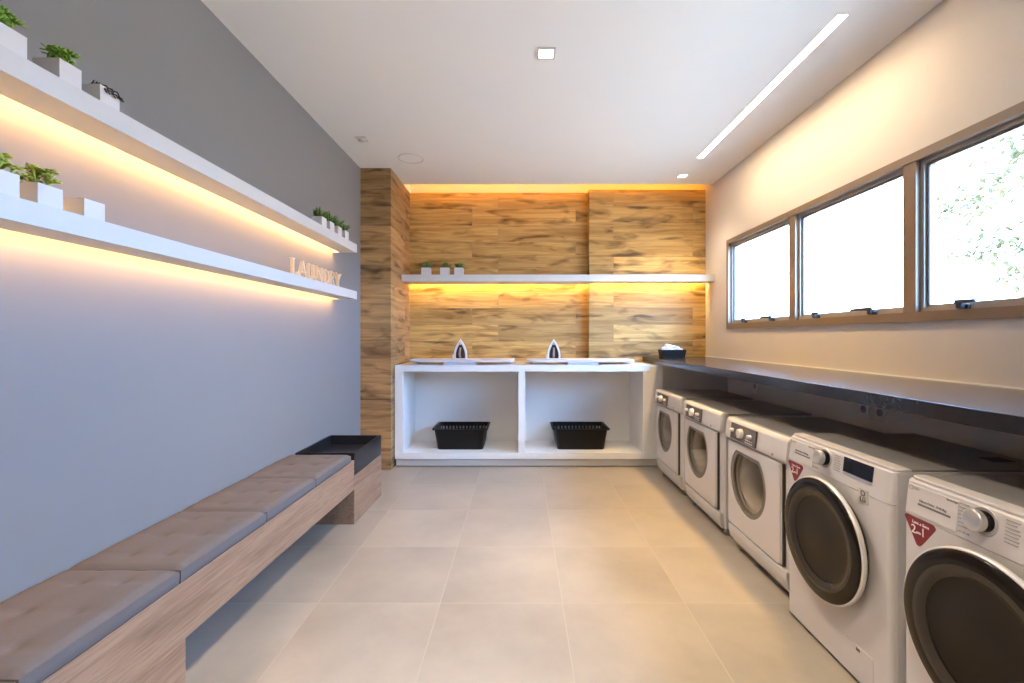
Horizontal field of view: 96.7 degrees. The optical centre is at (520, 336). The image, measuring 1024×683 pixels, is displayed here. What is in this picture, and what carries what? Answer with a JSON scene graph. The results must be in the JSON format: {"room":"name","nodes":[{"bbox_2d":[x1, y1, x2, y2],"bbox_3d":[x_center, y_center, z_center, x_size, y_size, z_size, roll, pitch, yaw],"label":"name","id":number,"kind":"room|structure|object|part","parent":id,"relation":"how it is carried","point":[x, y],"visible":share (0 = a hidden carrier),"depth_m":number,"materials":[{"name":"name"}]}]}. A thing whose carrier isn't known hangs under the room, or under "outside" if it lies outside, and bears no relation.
{"room":"laundry","nodes":[
{"label":"laundry","id":0,"kind":"room"},
{"bbox_2d":[0,169,19,197],"bbox_3d":[-1.411,-0.412,1.214,0.069,0.063,0.071,0,0,0],"label":"pot","id":1,"kind":"object","parent":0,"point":[9,181],"depth_m":1.23,"materials":[{"name":"white ceramic"}]},
{"bbox_2d":[0,22,26,58],"bbox_3d":[-1.417,-0.802,1.226,0.081,0.061,0.083,0,0,0],"label":"pot","id":2,"kind":"object","parent":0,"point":[10,39],"depth_m":1.23,"materials":[{"name":"white ceramic"}]},
{"bbox_2d":[20,182,62,209],"bbox_3d":[-1.411,-0.411,1.331,0.069,0.060,0.071,0,0,0],"label":"pot","id":3,"kind":"object","parent":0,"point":[38,192],"depth_m":1.31,"materials":[{"name":"white ceramic"}]},
{"bbox_2d":[32,58,81,89],"bbox_3d":[-1.417,-0.802,1.391,0.081,0.061,0.068,0,0,0],"label":"pot","id":4,"kind":"object","parent":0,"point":[62,68],"depth_m":1.37,"materials":[{"name":"white ceramic"}]},
{"bbox_2d":[0,0,359,602],"bbox_3d":[-1.649,-0.305,1.410,0.150,3.220,7.920,0,0,0],"label":"wall","id":5,"kind":"structure","parent":0,"point":[135,391],"depth_m":1.95,"materials":[{"name":"grey paint"}]},
{"bbox_2d":[0,44,356,252],"bbox_3d":[-1.473,-0.739,1.305,0.200,0.067,5.010,0,0,0],"label":"wall shelf","id":6,"kind":"object","parent":5,"relation":"attached to","point":[22,81],"visible":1,"depth_m":1.65,"materials":[{"name":"paint"}]},
{"bbox_2d":[0,5,28,58],"bbox_3d":[-1.406,-0.831,1.218,0.102,0.119,0.112,0,0,0],"label":"potted succulent","id":7,"kind":"object","parent":6,"relation":"on","point":[10,39],"visible":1,"depth_m":1.23,"materials":[{"name":"white ceramic"}]},
{"bbox_2d":[32,43,84,89],"bbox_3d":[-1.401,-0.832,1.388,0.116,0.119,0.083,0,0,0],"label":"potted succulent","id":8,"kind":"object","parent":6,"relation":"on","point":[59,65],"visible":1,"depth_m":1.38,"materials":[{"name":"white ceramic"}]},
{"bbox_2d":[82,80,123,110],"bbox_3d":[-1.404,-0.812,1.529,0.072,0.081,0.082,0,0,0],"label":"potted succulent","id":9,"kind":"object","parent":6,"relation":"on","point":[97,90],"visible":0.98,"depth_m":1.50,"materials":[{"name":"white ceramic"}]},
{"bbox_2d":[312,207,328,227],"bbox_3d":[-1.405,-0.839,3.188,0.146,0.134,0.105,0,0,0],"label":"potted succulent","id":10,"kind":"object","parent":6,"relation":"on","point":[318,217],"visible":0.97,"depth_m":3.16,"materials":[{"name":"white ceramic"}]},
{"bbox_2d":[323,212,337,231],"bbox_3d":[-1.403,-0.839,3.327,0.130,0.134,0.104,0,0,0],"label":"potted succulent","id":11,"kind":"object","parent":6,"relation":"on","point":[330,225],"visible":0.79,"depth_m":3.31,"materials":[{"name":"white ceramic"}]},
{"bbox_2d":[332,218,344,235],"bbox_3d":[-1.402,-0.839,3.464,0.142,0.134,0.085,0,0,0],"label":"potted succulent","id":12,"kind":"object","parent":6,"relation":"on","point":[337,229],"visible":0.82,"depth_m":3.46,"materials":[{"name":"white ceramic"}]},
{"bbox_2d":[339,223,350,239],"bbox_3d":[-1.413,-0.839,3.599,0.142,0.133,0.093,0,0,0],"label":"potted succulent","id":13,"kind":"object","parent":6,"relation":"on","point":[345,234],"visible":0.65,"depth_m":3.58,"materials":[{"name":"white ceramic"}]},
{"bbox_2d":[0,193,356,298],"bbox_3d":[-1.473,-0.348,1.305,0.200,0.066,5.010,0,0,0],"label":"wall shelf","id":14,"kind":"object","parent":5,"relation":"attached to","point":[20,215],"visible":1,"depth_m":1.64,"materials":[{"name":"paint"}]},
{"bbox_2d":[0,153,25,197],"bbox_3d":[-1.401,-0.439,1.212,0.110,0.115,0.081,0,0,0],"label":"potted succulent","id":15,"kind":"object","parent":14,"relation":"on","point":[9,181],"visible":1,"depth_m":1.22,"materials":[{"name":"white ceramic"}]},
{"bbox_2d":[14,162,62,209],"bbox_3d":[-1.406,-0.438,1.324,0.116,0.115,0.094,0,0,0],"label":"potted succulent","id":16,"kind":"object","parent":14,"relation":"on","point":[33,189],"visible":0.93,"depth_m":1.32,"materials":[{"name":"white ceramic"}]},
{"bbox_2d":[63,197,104,220],"bbox_3d":[-1.411,-0.412,1.470,0.069,0.063,0.071,0,0,0],"label":"pot","id":17,"kind":"object","parent":14,"relation":"on","point":[82,206],"visible":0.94,"depth_m":1.44,"materials":[{"name":"white ceramic"}]},
{"bbox_2d":[289,257,298,274],"bbox_3d":[-1.395,-0.432,2.800,0.020,0.102,0.080,0,0,0],"label":"letter","id":18,"kind":"object","parent":14,"relation":"on","point":[291,258],"visible":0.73,"depth_m":2.77,"materials":[{"name":"brown wood"}]},
{"bbox_2d":[298,261,307,277],"bbox_3d":[-1.395,-0.432,2.899,0.020,0.106,0.108,0,0,0],"label":"letter","id":19,"kind":"object","parent":14,"relation":"on","point":[301,270],"visible":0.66,"depth_m":2.89,"materials":[{"name":"brown wood"}]},
{"bbox_2d":[305,263,314,278],"bbox_3d":[-1.395,-0.431,3.013,0.020,0.105,0.094,0,0,0],"label":"letter","id":20,"kind":"object","parent":14,"relation":"on","point":[307,264],"visible":0.8,"depth_m":2.98,"materials":[{"name":"brown wood"}]},
{"bbox_2d":[314,266,322,281],"bbox_3d":[-1.395,-0.432,3.133,0.020,0.104,0.104,0,0,0],"label":"letter","id":21,"kind":"object","parent":14,"relation":"on","point":[318,272],"visible":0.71,"depth_m":3.13,"materials":[{"name":"brown wood"}]},
{"bbox_2d":[323,268,328,282],"bbox_3d":[-1.395,-0.432,3.250,0.020,0.106,0.079,0,0,0],"label":"letter","id":22,"kind":"object","parent":14,"relation":"on","point":[325,271],"visible":0.83,"depth_m":3.22,"materials":[{"name":"brown wood"}]},
{"bbox_2d":[328,270,334,284],"bbox_3d":[-1.395,-0.432,3.351,0.020,0.108,0.089,0,0,0],"label":"letter","id":23,"kind":"object","parent":14,"relation":"on","point":[331,273],"visible":0.88,"depth_m":3.33,"materials":[{"name":"brown wood"}]},
{"bbox_2d":[334,272,341,286],"bbox_3d":[-1.395,-0.434,3.461,0.020,0.106,0.114,0,0,0],"label":"letter","id":24,"kind":"object","parent":14,"relation":"on","point":[337,276],"visible":0.81,"depth_m":3.45,"materials":[{"name":"brown wood"}]},
{"bbox_2d":[360,168,409,469],"bbox_3d":[-1.425,-0.175,4.855,0.298,2.960,0.790,0,0,0],"label":"column","id":25,"kind":"structure","parent":5,"relation":"attached to","point":[384,199],"depth_m":4.46,"materials":[{"name":"brown wood"}]},
{"bbox_2d":[312,216,326,227],"bbox_3d":[-1.416,-0.805,3.192,0.072,0.066,0.075,0,0,0],"label":"pot","id":26,"kind":"object","parent":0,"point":[321,220],"depth_m":3.15,"materials":[{"name":"white ceramic"}]},
{"bbox_2d":[327,221,333,231],"bbox_3d":[-1.416,-0.805,3.328,0.072,0.066,0.075,0,0,0],"label":"pot","id":27,"kind":"object","parent":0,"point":[330,225],"depth_m":3.30,"materials":[{"name":"white ceramic"}]},
{"bbox_2d":[334,226,341,235],"bbox_3d":[-1.416,-0.805,3.467,0.072,0.066,0.075,0,0,0],"label":"pot","id":28,"kind":"object","parent":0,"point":[337,229],"depth_m":3.44,"materials":[{"name":"white ceramic"}]},
{"bbox_2d":[342,230,348,239],"bbox_3d":[-1.416,-0.805,3.607,0.072,0.066,0.075,0,0,0],"label":"pot","id":29,"kind":"object","parent":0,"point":[345,234],"depth_m":3.58,"materials":[{"name":"white ceramic"}]},
{"bbox_2d":[421,268,430,274],"bbox_3d":[-1.025,-0.706,4.931,0.092,0.078,0.092,0,0,0],"label":"pot","id":30,"kind":"object","parent":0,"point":[424,271],"depth_m":4.88,"materials":[{"name":"white ceramic"}]},
{"bbox_2d":[440,268,449,274],"bbox_3d":[-0.822,-0.706,4.931,0.092,0.078,0.092,0,0,0],"label":"pot","id":31,"kind":"object","parent":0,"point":[443,271],"depth_m":4.88,"materials":[{"name":"white ceramic"}]},
{"bbox_2d":[454,268,463,274],"bbox_3d":[-0.671,-0.706,4.931,0.092,0.078,0.092,0,0,0],"label":"pot","id":32,"kind":"object","parent":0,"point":[457,271],"depth_m":4.88,"materials":[{"name":"white ceramic"}]},
{"bbox_2d":[185,465,859,682],"bbox_3d":[0.251,1.365,1.410,3.949,0.120,7.920,0,0,0],"label":"floor","id":33,"kind":"structure","parent":0,"point":[453,574],"depth_m":2.28,"materials":[{"name":"tile"}]},
{"bbox_2d":[41,455,380,682],"bbox_3d":[-1.363,1.081,2.028,0.421,0.448,3.456,0,0,0],"label":"bench","id":34,"kind":"object","parent":33,"relation":"on","point":[150,647],"visible":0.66,"depth_m":1.68,"materials":[{"name":"brown wood"}]},
{"bbox_2d":[0,570,179,682],"bbox_3d":[-1.374,0.823,1.321,0.394,0.067,0.496,0,0,0],"label":"seat cushion","id":35,"kind":"object","parent":34,"relation":"on","point":[45,626],"visible":1,"depth_m":1.32,"materials":[{"name":"fabric"}]},
{"bbox_3d":[-1.378,1.184,1.303,0.391,0.242,0.606,0,0,0],"label":"leg","id":36,"kind":"part","parent":34,"relation":"part of","materials":[{"name":"brown wood"}]},
{"bbox_2d":[67,512,266,583],"bbox_3d":[-1.370,0.823,1.833,0.402,0.067,0.517,0,0,0],"label":"seat cushion","id":37,"kind":"object","parent":34,"relation":"on","point":[185,543],"visible":0.91,"depth_m":1.75,"materials":[{"name":"fabric"}]},
{"bbox_2d":[182,478,315,521],"bbox_3d":[-1.367,0.823,2.339,0.409,0.067,0.482,0,0,0],"label":"seat cushion","id":38,"kind":"object","parent":34,"relation":"on","point":[271,496],"visible":0.88,"depth_m":2.27,"materials":[{"name":"fabric"}]},
{"bbox_2d":[247,455,350,486],"bbox_3d":[-1.363,0.823,2.839,0.416,0.067,0.506,0,0,0],"label":"seat cushion","id":39,"kind":"object","parent":34,"relation":"on","point":[319,468],"visible":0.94,"depth_m":2.78,"materials":[{"name":"fabric"}]},
{"bbox_2d":[295,435,380,475],"bbox_3d":[-1.362,0.887,3.460,0.420,0.158,0.580,0,0,0],"label":"tray","id":40,"kind":"object","parent":34,"relation":"on","point":[363,449],"visible":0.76,"depth_m":3.55,"materials":[{"name":"black paint"}]},
{"bbox_3d":[-1.362,0.923,3.460,0.392,0.086,0.552,0,0,0],"label":"panel","id":41,"kind":"part","parent":40,"relation":"part of","materials":[{"name":"black paint"}]},
{"bbox_3d":[-1.363,1.136,3.462,0.421,0.338,0.588,0,0,0],"label":"leg","id":42,"kind":"part","parent":34,"relation":"part of","materials":[{"name":"brown wood"}]},
{"bbox_2d":[395,362,662,465],"bbox_3d":[0.077,0.795,4.836,2.686,1.020,0.552,0,0,0],"label":"storage unit","id":43,"kind":"object","parent":33,"relation":"on","point":[519,401],"visible":0.96,"depth_m":5.09,"materials":[{"name":"white laminate"}]},
{"bbox_3d":[-1.225,0.754,4.836,0.082,0.815,0.552,0,0,0],"label":"panel","id":44,"kind":"part","parent":43,"relation":"part of","materials":[{"name":"white laminate"}]},
{"bbox_2d":[432,422,489,449],"bbox_3d":[-0.629,1.054,4.870,0.575,0.218,0.432,0,0,0],"label":"laundry basket","id":45,"kind":"object","parent":43,"relation":"on","point":[448,438],"visible":1,"depth_m":4.69,"materials":[{"name":"black plastic"}]},
{"bbox_2d":[409,358,513,364],"bbox_3d":[-0.621,0.260,4.841,1.098,0.050,0.458,0,0,0],"label":"ironing board","id":46,"kind":"object","parent":43,"relation":"on","point":[447,361],"visible":0.97,"depth_m":4.69,"materials":[{"name":"fabric"}]},
{"bbox_2d":[452,339,466,358],"bbox_3d":[-0.653,0.127,4.856,0.154,0.214,0.084,0,0,0],"label":"iron","id":47,"kind":"object","parent":46,"relation":"on","point":[460,352],"visible":1,"depth_m":4.84,"materials":[{"name":"silver metal"}]},
{"bbox_3d":[-0.605,0.754,5.104,1.158,0.815,0.016,0,0,0],"label":"panel","id":48,"kind":"part","parent":43,"relation":"part of","materials":[{"name":"white laminate"}]},
{"bbox_3d":[0.077,1.192,4.836,2.686,0.061,0.552,0,0,0],"label":"panel","id":49,"kind":"part","parent":43,"relation":"part of","materials":[{"name":"white laminate"}]},
{"bbox_3d":[0.077,0.316,4.836,2.686,0.062,0.552,0,0,0],"label":"panel","id":50,"kind":"part","parent":43,"relation":"part of","materials":[{"name":"white laminate"}]},
{"bbox_3d":[0.632,0.754,5.104,1.180,0.815,0.016,0,0,0],"label":"panel","id":51,"kind":"part","parent":43,"relation":"part of","materials":[{"name":"white laminate"}]},
{"bbox_2d":[550,422,609,449],"bbox_3d":[0.619,1.054,4.870,0.594,0.218,0.432,0,0,0],"label":"laundry basket","id":52,"kind":"object","parent":43,"relation":"on","point":[566,438],"visible":1,"depth_m":4.69,"materials":[{"name":"black plastic"}]},
{"bbox_2d":[526,358,633,364],"bbox_3d":[0.619,0.260,4.841,1.118,0.050,0.458,0,0,0],"label":"ironing board","id":53,"kind":"object","parent":43,"relation":"on","point":[569,361],"visible":0.98,"depth_m":4.69,"materials":[{"name":"fabric"}]},
{"bbox_2d":[546,339,559,358],"bbox_3d":[0.342,0.127,4.856,0.154,0.214,0.084,0,0,0],"label":"iron","id":54,"kind":"object","parent":53,"relation":"on","point":[553,352],"visible":1,"depth_m":4.84,"materials":[{"name":"silver metal"}]},
{"bbox_3d":[1.321,0.754,4.836,0.198,0.815,0.552,0,0,0],"label":"panel","id":55,"kind":"part","parent":43,"relation":"part of","materials":[{"name":"white laminate"}]},
{"bbox_2d":[655,389,752,494],"bbox_3d":[1.577,0.901,4.041,0.645,0.808,0.632,0,0,0],"label":"dryer","id":56,"kind":"object","parent":33,"relation":"on","point":[670,402],"visible":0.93,"depth_m":3.93,"materials":[{"name":"metal"}]},
{"bbox_3d":[1.285,0.565,4.137,0.017,0.093,0.292,0,0,0],"label":"control plate","id":57,"kind":"part","parent":56,"relation":"part of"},
{"bbox_3d":[1.307,0.890,4.066,0.022,0.514,0.579,0,0,0],"label":"door","id":58,"kind":"part","parent":56,"relation":"part of","materials":[{"name":"metal"}]},
{"bbox_3d":[1.327,1.204,4.044,0.057,0.102,0.622,0,0,0],"label":"toe panel","id":59,"kind":"part","parent":56,"relation":"part of","materials":[{"name":"metal"}]},
{"bbox_3d":[1.318,0.560,4.041,0.079,0.126,0.632,0,0,0],"label":"control panel","id":60,"kind":"part","parent":56,"relation":"part of","materials":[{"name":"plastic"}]},
{"bbox_3d":[1.628,0.508,4.040,0.544,0.012,0.630,0,0,0],"label":"plate","id":61,"kind":"part","parent":56,"relation":"part of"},
{"bbox_2d":[683,400,811,534],"bbox_3d":[1.577,0.901,3.289,0.645,0.808,0.632,0,0,0],"label":"dryer","id":62,"kind":"object","parent":33,"relation":"on","point":[706,441],"visible":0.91,"depth_m":3.16,"materials":[{"name":"metal"}]},
{"bbox_3d":[1.270,0.563,3.401,0.030,0.058,0.059,0,0,0],"label":"program knob","id":63,"kind":"part","parent":62,"relation":"part of","materials":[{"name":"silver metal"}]},
{"bbox_3d":[1.285,0.565,3.385,0.017,0.093,0.292,0,0,0],"label":"control plate","id":64,"kind":"part","parent":62,"relation":"part of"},
{"bbox_3d":[1.307,0.890,3.313,0.022,0.514,0.579,0,0,0],"label":"door","id":65,"kind":"part","parent":62,"relation":"part of","materials":[{"name":"metal"}]},
{"bbox_3d":[1.327,1.204,3.292,0.057,0.102,0.622,0,0,0],"label":"toe panel","id":66,"kind":"part","parent":62,"relation":"part of","materials":[{"name":"metal"}]},
{"bbox_3d":[1.318,0.560,3.289,0.079,0.126,0.632,0,0,0],"label":"control panel","id":67,"kind":"part","parent":62,"relation":"part of","materials":[{"name":"plastic"}]},
{"bbox_3d":[1.628,0.508,3.288,0.544,0.012,0.630,0,0,0],"label":"plate","id":68,"kind":"part","parent":62,"relation":"part of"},
{"bbox_2d":[725,416,881,591],"bbox_3d":[1.577,0.901,2.537,0.645,0.808,0.632,0,0,0],"label":"dryer","id":69,"kind":"object","parent":33,"relation":"on","point":[758,447],"visible":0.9,"depth_m":2.50,"materials":[{"name":"metal"}]},
{"bbox_3d":[1.270,0.563,2.649,0.030,0.058,0.059,0,0,0],"label":"program knob","id":70,"kind":"part","parent":69,"relation":"part of","materials":[{"name":"silver metal"}]},
{"bbox_3d":[1.285,0.565,2.633,0.017,0.093,0.292,0,0,0],"label":"control plate","id":71,"kind":"part","parent":69,"relation":"part of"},
{"bbox_3d":[1.307,0.890,2.562,0.022,0.514,0.579,0,0,0],"label":"door","id":72,"kind":"part","parent":69,"relation":"part of","materials":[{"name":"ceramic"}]},
{"bbox_3d":[1.318,0.560,2.537,0.079,0.126,0.632,0,0,0],"label":"control panel","id":73,"kind":"part","parent":69,"relation":"part of","materials":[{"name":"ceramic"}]},
{"bbox_3d":[1.327,1.204,2.540,0.057,0.102,0.622,0,0,0],"label":"toe panel","id":74,"kind":"part","parent":69,"relation":"part of","materials":[{"name":"metal"}]},
{"bbox_3d":[1.628,0.508,2.536,0.544,0.012,0.630,0,0,0],"label":"plate","id":75,"kind":"part","parent":69,"relation":"part of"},
{"bbox_2d":[784,433,1023,682],"bbox_3d":[1.532,0.879,1.854,0.659,0.852,0.601,0,0,0],"label":"washing machine","id":76,"kind":"object","parent":33,"relation":"on","point":[845,509],"visible":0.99,"depth_m":1.73,"materials":[{"name":"metal"}]},
{"bbox_3d":[1.268,0.522,2.057,0.017,0.090,0.173,0,0,0],"label":"detergent drawer","id":77,"kind":"part","parent":76,"relation":"part of","materials":[{"name":"plastic"}]},
{"bbox_3d":[1.242,0.502,1.899,0.023,0.060,0.059,0,0,0],"label":"dial knob","id":78,"kind":"part","parent":76,"relation":"part of","materials":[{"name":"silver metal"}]},
{"bbox_3d":[1.212,0.819,1.855,0.016,0.472,0.472,0,0,0],"label":"door glass","id":79,"kind":"part","parent":76,"relation":"part of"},
{"bbox_3d":[1.309,0.458,1.855,0.056,0.010,0.598,0,0,0],"label":"trim","id":80,"kind":"part","parent":76,"relation":"part of","materials":[{"name":"plastic"}]},
{"bbox_3d":[1.268,0.532,1.716,0.007,0.011,0.150,0,0,0],"label":"display trim","id":81,"kind":"part","parent":76,"relation":"part of","materials":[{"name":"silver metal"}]},
{"bbox_3d":[1.574,0.876,1.559,0.576,0.813,0.011,0,0,0],"label":"panel","id":82,"kind":"part","parent":76,"relation":"part of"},
{"bbox_3d":[1.561,0.519,1.855,0.598,0.112,0.600,0,0,0],"label":"control panel","id":83,"kind":"part","parent":76,"relation":"part of","materials":[{"name":"plastic"}]},
{"bbox_3d":[1.599,0.459,1.855,0.522,0.008,0.594,0,0,0],"label":"plate","id":84,"kind":"part","parent":76,"relation":"part of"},
{"bbox_2d":[903,474,1023,682],"bbox_3d":[1.532,0.879,1.203,0.659,0.852,0.601,0,0,0],"label":"washing machine","id":85,"kind":"object","parent":33,"relation":"on","point":[963,588],"visible":1,"depth_m":1.28,"materials":[{"name":"white metal"}]},
{"bbox_3d":[1.268,0.522,1.405,0.017,0.090,0.173,0,0,0],"label":"detergent drawer","id":86,"kind":"part","parent":85,"relation":"part of","materials":[{"name":"plastic"}]},
{"bbox_3d":[1.212,0.819,1.204,0.016,0.472,0.472,0,0,0],"label":"door glass","id":87,"kind":"part","parent":85,"relation":"part of","materials":[{"name":"glass"}]},
{"bbox_3d":[1.561,0.519,1.204,0.598,0.112,0.600,0,0,0],"label":"control panel","id":88,"kind":"part","parent":85,"relation":"part of","materials":[{"name":"plastic"}]},
{"bbox_3d":[1.309,0.458,1.204,0.056,0.010,0.598,0,0,0],"label":"trim","id":89,"kind":"part","parent":85,"relation":"part of","materials":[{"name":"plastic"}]},
{"bbox_3d":[1.242,0.502,1.248,0.023,0.060,0.059,0,0,0],"label":"dial knob","id":90,"kind":"part","parent":85,"relation":"part of","materials":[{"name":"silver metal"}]},
{"bbox_3d":[1.599,0.459,1.204,0.522,0.008,0.594,0,0,0],"label":"plate","id":91,"kind":"part","parent":85,"relation":"part of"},
{"bbox_2d":[410,184,700,192],"bbox_3d":[0.251,-0.305,5.310,3.649,3.220,0.120,0,0,0],"label":"wall","id":92,"kind":"structure","parent":0,"point":[414,188],"depth_m":5.25,"materials":[{"name":"beige paint"}]},
{"bbox_2d":[410,193,587,361],"bbox_3d":[-0.256,-0.175,5.238,2.041,2.960,0.024,0,0,0],"label":"wall panel","id":93,"kind":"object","parent":92,"relation":"attached to","point":[493,233],"depth_m":5.23,"materials":[{"name":"brown wood"}]},
{"bbox_2d":[402,275,714,284],"bbox_3d":[0.400,-0.630,5.043,3.350,0.073,0.366,0,0,0],"label":"wall shelf","id":94,"kind":"object","parent":92,"relation":"attached to","point":[408,279],"visible":1,"depth_m":4.86,"materials":[{"name":"paint"}]},
{"bbox_2d":[421,262,432,274],"bbox_3d":[-1.015,-0.740,4.922,0.146,0.145,0.115,0,0,0],"label":"potted succulent","id":95,"kind":"object","parent":94,"relation":"on","point":[426,270],"visible":0.99,"depth_m":4.88,"materials":[{"name":"white ceramic"}]},
{"bbox_2d":[440,262,451,274],"bbox_3d":[-0.814,-0.740,4.935,0.138,0.145,0.111,0,0,0],"label":"potted succulent","id":96,"kind":"object","parent":94,"relation":"on","point":[445,270],"visible":0.98,"depth_m":4.88,"materials":[{"name":"white ceramic"}]},
{"bbox_2d":[454,262,467,274],"bbox_3d":[-0.650,-0.739,4.931,0.157,0.145,0.092,0,0,0],"label":"potted succulent","id":97,"kind":"object","parent":94,"relation":"on","point":[459,270],"visible":0.99,"depth_m":4.88,"materials":[{"name":"white ceramic"}]},
{"bbox_2d":[588,190,705,364],"bbox_3d":[1.420,-0.175,5.183,1.310,2.960,0.134,0,0,0],"label":"wall panel","id":98,"kind":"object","parent":92,"relation":"attached to","point":[631,232],"depth_m":5.12,"materials":[{"name":"brown wood"}]},
{"bbox_2d":[201,0,942,191],"bbox_3d":[0.251,-1.785,1.425,3.649,0.260,7.650,0,0,0],"label":"ceiling","id":99,"kind":"structure","parent":0,"point":[632,91],"depth_m":2.88,"materials":[{"name":"paint"}]},
{"bbox_2d":[355,136,368,142],"bbox_3d":[-1.325,-1.640,3.790,0.090,0.030,0.090,0,0,0],"label":"ceiling sensor","id":100,"kind":"object","parent":99,"relation":"attached to","point":[362,139],"visible":1,"depth_m":3.77,"materials":[{"name":"white plastic"}]},
{"bbox_2d":[398,153,423,163],"bbox_3d":[-1.020,-1.653,4.220,0.236,0.005,0.236,0,0,0],"label":"ceiling speaker","id":101,"kind":"object","parent":99,"relation":"attached to","point":[410,158],"visible":1,"depth_m":4.22,"materials":[{"name":"white plastic"}]},
{"bbox_2d":[537,47,555,59],"bbox_3d":[0.146,-1.651,2.650,0.104,0.008,0.104,0,0,0],"label":"recessed light","id":102,"kind":"object","parent":99,"relation":"in","point":[543,53],"visible":1,"depth_m":2.65,"materials":[{"name":"paint"}]},
{"bbox_2d":[539,50,552,57],"bbox_3d":[0.146,-1.653,2.650,0.081,0.003,0.081,0,0,0],"label":"diffuser","id":103,"kind":"object","parent":102,"relation":"attached to","point":[542,53],"depth_m":2.66,"materials":[{"name":"plastic"}]},
{"bbox_2d":[676,174,688,177],"bbox_3d":[1.655,-1.651,4.660,0.100,0.008,0.100,0,0,0],"label":"recessed light","id":104,"kind":"object","parent":99,"relation":"in","point":[679,175],"visible":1,"depth_m":4.66,"materials":[{"name":"paint"}]},
{"bbox_2d":[698,14,848,157],"bbox_3d":[1.655,-1.679,3.272,0.054,0.051,1.875,0,0,0],"label":"ceiling light","id":105,"kind":"object","parent":99,"relation":"attached to","point":[839,18],"visible":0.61,"depth_m":2.89,"materials":[{"name":"paint"}]},
{"bbox_2d":[701,0,1023,459],"bbox_3d":[2.150,-0.305,1.410,0.150,3.220,7.920,0,0,0],"label":"wall","id":106,"kind":"structure","parent":0,"point":[960,65],"depth_m":2.56,"materials":[{"name":"beige paint"}]},
{"bbox_2d":[663,365,727,391],"bbox_3d":[1.748,0.788,4.576,0.654,1.034,0.028,0,0,0],"label":"trim","id":107,"kind":"structure","parent":106,"relation":"attached to","point":[673,378],"depth_m":4.56,"materials":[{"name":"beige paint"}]},
{"bbox_2d":[753,383,757,392],"bbox_3d":[2.068,0.435,4.020,0.014,0.120,0.076,0,0,0],"label":"wall socket","id":108,"kind":"object","parent":106,"relation":"attached to","point":[755,386],"visible":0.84,"depth_m":4.01,"materials":[{"name":"plastic"}]},
{"bbox_2d":[643,356,1023,435],"bbox_3d":[1.722,0.244,1.808,0.704,0.053,6.616,0,0,0],"label":"countertop","id":109,"kind":"structure","parent":106,"relation":"attached to","point":[999,409],"depth_m":1.93,"materials":[{"name":"stone"}]},
{"bbox_2d":[658,344,685,357],"bbox_3d":[1.589,0.144,4.790,0.247,0.147,0.164,0,0,0],"label":"tissue box","id":110,"kind":"object","parent":109,"relation":"on","point":[668,351],"visible":1,"depth_m":4.72,"materials":[{"name":"black plastic"}]},
{"bbox_2d":[859,404,868,419],"bbox_3d":[2.068,0.435,2.745,0.014,0.120,0.076,0,0,0],"label":"wall socket","id":111,"kind":"object","parent":106,"relation":"attached to","point":[863,409],"visible":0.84,"depth_m":2.74,"materials":[{"name":"plastic"}]},
{"bbox_2d":[860,405,865,412],"bbox_3d":[2.063,0.435,2.745,0.004,0.044,0.044,0,0,0],"label":"outlet","id":112,"kind":"object","parent":111,"relation":"attached to","point":[862,407],"depth_m":2.75,"materials":[{"name":"plastic"}]},
{"bbox_2d":[706,356,1023,389],"bbox_3d":[2.071,0.214,1.808,0.008,0.007,6.616,0,0,0],"label":"trim","id":113,"kind":"structure","parent":106,"relation":"attached to","point":[706,356],"depth_m":2.48,"materials":[{"name":"stone"}]},
{"bbox_2d":[726,101,1023,328],"bbox_3d":[2.111,-0.525,2.436,0.108,0.888,4.272,0,0,0],"label":"window","id":114,"kind":"structure","parent":106,"relation":"in","point":[918,170],"depth_m":2.42,"materials":[{"name":"brown metal"}]},
{"bbox_3d":[2.119,-0.527,4.024,0.052,0.793,1.017,0,0,0],"label":"sash","id":115,"kind":"part","parent":114,"relation":"part of","materials":[{"name":"metal"}]},
{"bbox_3d":[2.071,-0.156,3.840,0.028,0.042,0.170,0,0,0],"label":"latch lever","id":116,"kind":"part","parent":114,"relation":"part of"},
{"bbox_3d":[2.071,-0.156,3.197,0.028,0.042,0.065,0,0,0],"label":"latch lever","id":117,"kind":"part","parent":114,"relation":"part of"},
{"bbox_3d":[2.119,-0.527,2.950,0.052,0.793,0.970,0,0,0],"label":"sash","id":118,"kind":"part","parent":114,"relation":"part of","materials":[{"name":"glass"}]},
{"bbox_3d":[2.071,-0.156,2.765,0.028,0.042,0.170,0,0,0],"label":"latch lever","id":119,"kind":"part","parent":114,"relation":"part of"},
{"bbox_3d":[2.071,-0.156,2.118,0.028,0.042,0.095,0,0,0],"label":"latch lever","id":120,"kind":"part","parent":114,"relation":"part of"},
{"bbox_3d":[2.119,-0.527,1.900,0.052,0.793,0.970,0,0,0],"label":"sash","id":121,"kind":"part","parent":114,"relation":"part of","materials":[{"name":"metal"}]},
{"bbox_2d":[875,407,885,423],"bbox_3d":[2.068,0.435,2.620,0.014,0.120,0.076,0,0,0],"label":"wall socket","id":122,"kind":"object","parent":106,"relation":"attached to","point":[880,413],"visible":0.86,"depth_m":2.61,"materials":[{"name":"plastic"}]},
{"bbox_2d":[876,409,882,415],"bbox_3d":[2.063,0.435,2.620,0.004,0.044,0.044,0,0,0],"label":"outlet","id":123,"kind":"object","parent":122,"relation":"attached to","point":[879,412],"depth_m":2.62,"materials":[{"name":"plastic"}]},
{"label":"outside","id":124,"kind":"structure","parent":0,"visible":0},
{"bbox_3d":[21.113,1.565,5.000,37.775,0.120,60.000,0,0,0],"label":"ground","id":125,"kind":"structure","parent":124,"visible":0},
{"bbox_2d":[937,129,1023,296],"bbox_3d":[6.143,-0.851,4.977,2.715,4.724,2.822,0,0,-28],"label":"tree","id":126,"kind":"object","parent":125,"relation":"on","point":[1015,154],"visible":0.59,"depth_m":5.43,"materials":[{"name":"green plant"}]}
]}

